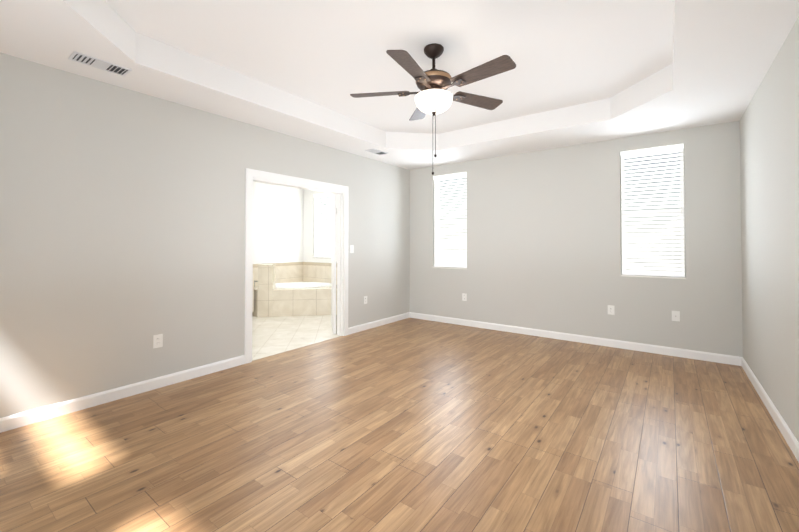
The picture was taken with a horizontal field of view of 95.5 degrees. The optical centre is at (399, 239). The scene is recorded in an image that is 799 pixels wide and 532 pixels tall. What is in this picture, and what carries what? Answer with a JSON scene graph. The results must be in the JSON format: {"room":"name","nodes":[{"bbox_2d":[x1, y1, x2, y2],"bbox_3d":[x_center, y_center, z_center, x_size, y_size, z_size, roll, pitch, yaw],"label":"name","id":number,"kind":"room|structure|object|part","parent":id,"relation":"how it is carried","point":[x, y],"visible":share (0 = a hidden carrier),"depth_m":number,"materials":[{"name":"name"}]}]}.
{"room":"empty bedroom","nodes":[
{"label":"empty bedroom","id":0,"kind":"room"},
{"bbox_2d":[0,53,409,417],"bbox_3d":[-1.621,-0.136,4.418,0.120,3.100,6.300,-1,-1,37],"label":"wall","id":1,"kind":"structure","parent":0,"point":[122,226],"depth_m":3.26,"materials":[{"name":"grey paint"}]},
{"bbox_2d":[0,355,244,432],"bbox_3d":[-2.555,1.344,3.028,0.014,0.100,2.690,-1,-1,37],"label":"baseboard","id":2,"kind":"structure","parent":1,"relation":"attached to","point":[11,422],"depth_m":3.11,"materials":[{"name":"white wood"}]},
{"bbox_2d":[153,334,162,348],"bbox_3d":[-2.274,0.959,3.417,0.007,0.122,0.078,-1,-1,37],"label":"electrical outlet","id":3,"kind":"object","parent":1,"relation":"attached to","point":[158,341],"visible":1,"depth_m":3.42,"materials":[{"name":"white plastic"}]},
{"bbox_2d":[244,168,348,363],"bbox_3d":[-1.316,0.310,4.821,0.156,2.220,1.640,-1,-1,37],"label":"door frame","id":4,"kind":"structure","parent":1,"relation":"attached to","point":[340,191],"depth_m":4.78,"materials":[{"name":"white wood"}]},
{"bbox_2d":[331,195,336,333],"bbox_3d":[-1.052,0.377,5.788,0.043,2.089,0.716,0,-1,-14],"label":"door leaf","id":5,"kind":"structure","parent":1,"relation":"in","point":[333,276],"depth_m":5.47,"materials":[{"name":"white wood"}]},
{"bbox_2d":[350,245,353,252],"bbox_3d":[-0.721,0.150,5.515,0.010,0.122,0.078,-1,-1,37],"label":"light switch","id":6,"kind":"object","parent":1,"relation":"attached to","point":[351,248],"visible":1,"depth_m":5.51,"materials":[{"name":"white plastic"}]},
{"bbox_2d":[348,312,411,334],"bbox_3d":[-0.302,1.388,6.057,0.014,0.100,1.580,-1,-1,37],"label":"baseboard","id":7,"kind":"structure","parent":1,"relation":"attached to","point":[362,327],"depth_m":5.99,"materials":[{"name":"white wood"}]},
{"bbox_2d":[253,182,303,263],"bbox_3d":[-3.421,0.029,6.838,0.100,2.840,4.300,-1,-1,37],"label":"wall","id":8,"kind":"structure","parent":0,"point":[278,218],"depth_m":7.82,"materials":[{"name":"white paint"}]},
{"bbox_2d":[303,189,336,262],"bbox_3d":[-1.042,0.041,7.624,2.780,2.840,0.200,-1,-1,37],"label":"wall","id":9,"kind":"structure","parent":0,"point":[308,233],"depth_m":8.24,"materials":[{"name":"white paint"}]},
{"bbox_2d":[312,193,331,258],"bbox_3d":[-1.652,-0.293,8.057,0.632,1.440,0.182,-1,-1,37],"label":"bathroom window","id":10,"kind":"structure","parent":9,"relation":"in","point":[323,228],"depth_m":8.04,"materials":[{"name":"white plastic"}]},
{"bbox_2d":[105,0,673,133],"bbox_3d":[0.217,-1.647,3.023,4.520,0.120,5.980,-1,-1,37],"label":"ceiling","id":11,"kind":"structure","parent":0,"point":[333,55],"depth_m":2.96,"materials":[{"name":"white paint"}]},
{"bbox_2d":[350,43,515,174],"bbox_3d":[0.294,-1.054,2.978,1.352,1.065,1.359,-1,-1,37],"label":"ceiling fan","id":12,"kind":"object","parent":11,"relation":"hanging from","point":[434,96],"visible":1,"depth_m":2.90,"materials":[{"name":"brown wood"}]},
{"bbox_3d":[0.285,-1.119,3.015,0.316,0.133,0.316,-1,-1,37],"label":"lamp shade","id":13,"kind":"part","parent":12,"relation":"part of","materials":[{"name":"white glass"}]},
{"bbox_3d":[0.279,-0.873,2.940,0.041,0.701,0.031,-1,-1,37],"label":"chain","id":14,"kind":"part","parent":12,"relation":"part of","materials":[{"name":"grey metal"}]},
{"bbox_2d":[0,315,798,531],"bbox_3d":[-0.915,1.456,3.869,7.640,0.100,6.300,-1,-1,37],"label":"floor","id":15,"kind":"structure","parent":0,"point":[412,425],"depth_m":2.42,"materials":[{"name":"laminate"}]},
{"bbox_2d":[252,271,254,311],"bbox_3d":[-3.482,1.029,6.131,0.616,0.820,1.915,-1,-1,37],"label":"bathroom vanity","id":16,"kind":"object","parent":15,"relation":"on","point":[253,293],"visible":0.02,"depth_m":6.67,"materials":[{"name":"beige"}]},
{"bbox_2d":[252,262,336,316],"bbox_3d":[-1.819,0.965,7.085,2.149,0.975,1.560,-1,-1,37],"label":"bathtub","id":17,"kind":"object","parent":15,"relation":"on","point":[294,289],"visible":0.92,"depth_m":6.90,"materials":[{"name":"tile"}]},
{"bbox_2d":[0,0,798,169],"bbox_3d":[0.217,-1.467,3.021,4.520,0.240,5.980,-1,-1,37],"label":"ceiling","id":18,"kind":"structure","parent":0,"point":[725,52],"depth_m":3.28,"materials":[{"name":"white paint"}]},
{"bbox_2d":[68,51,131,76],"bbox_3d":[-2.302,-1.346,2.799,0.175,0.012,0.350,-1,-1,37],"label":"ceiling vent","id":19,"kind":"object","parent":18,"relation":"in","point":[75,56],"visible":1,"depth_m":2.78,"materials":[{"name":"silver metal"}]},
{"bbox_2d":[365,149,387,154],"bbox_3d":[-0.339,-1.308,5.438,0.175,0.012,0.330,-1,-1,37],"label":"ceiling vent","id":20,"kind":"object","parent":18,"relation":"in","point":[376,151],"visible":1,"depth_m":5.41,"materials":[{"name":"silver metal"}]},
{"bbox_2d":[410,121,742,356],"bbox_3d":[2.061,-0.121,5.481,4.520,3.100,0.200,-1,-1,37],"label":"wall","id":21,"kind":"structure","parent":0,"point":[544,246],"depth_m":5.01,"materials":[{"name":"grey paint"}]},
{"bbox_2d":[433,172,466,268],"bbox_3d":[0.905,-0.311,6.317,0.662,1.635,0.182,-1,-1,37],"label":"window","id":22,"kind":"structure","parent":21,"relation":"in","point":[450,224],"depth_m":6.28,"materials":[{"name":"white plastic"}]},
{"bbox_2d":[462,293,466,300],"bbox_3d":[1.084,0.968,6.062,0.078,0.122,0.007,-1,-1,37],"label":"electrical outlet","id":23,"kind":"object","parent":21,"relation":"attached to","point":[464,296],"visible":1,"depth_m":6.06,"materials":[{"name":"white plastic"}]},
{"bbox_2d":[412,312,739,365],"bbox_3d":[1.989,1.378,5.379,4.500,0.100,0.014,-1,-1,37],"label":"baseboard","id":24,"kind":"structure","parent":21,"relation":"attached to","point":[685,353],"depth_m":4.88,"materials":[{"name":"white wood"}]},
{"bbox_2d":[608,305,614,314],"bbox_3d":[2.794,0.934,4.791,0.078,0.122,0.007,-1,-1,37],"label":"electrical outlet","id":25,"kind":"object","parent":21,"relation":"attached to","point":[611,311],"visible":1,"depth_m":4.79,"materials":[{"name":"white plastic"}]},
{"bbox_2d":[620,143,685,278],"bbox_3d":[3.202,-0.336,4.609,0.667,1.635,0.182,-1,-1,37],"label":"window","id":26,"kind":"structure","parent":21,"relation":"in","point":[652,213],"depth_m":4.57,"materials":[{"name":"white plastic"}]},
{"bbox_2d":[672,311,679,320],"bbox_3d":[3.336,0.928,4.381,0.078,0.122,0.018,-1,-1,37],"label":"electrical outlet","id":27,"kind":"object","parent":21,"relation":"attached to","point":[675,315],"visible":1,"depth_m":4.38,"materials":[{"name":"white plastic"}]},
{"bbox_2d":[740,17,798,441],"bbox_3d":[2.102,-0.177,1.649,0.120,3.100,6.300,-1,-1,37],"label":"wall","id":28,"kind":"structure","parent":0,"point":[769,151],"depth_m":2.78,"materials":[{"name":"grey paint"}]},
{"bbox_2d":[740,357,798,461],"bbox_3d":[2.025,1.323,1.635,0.014,0.100,5.980,-1,-1,37],"label":"baseboard","id":29,"kind":"structure","parent":28,"relation":"attached to","point":[791,440],"depth_m":2.79,"materials":[{"name":"white wood"}]}
]}

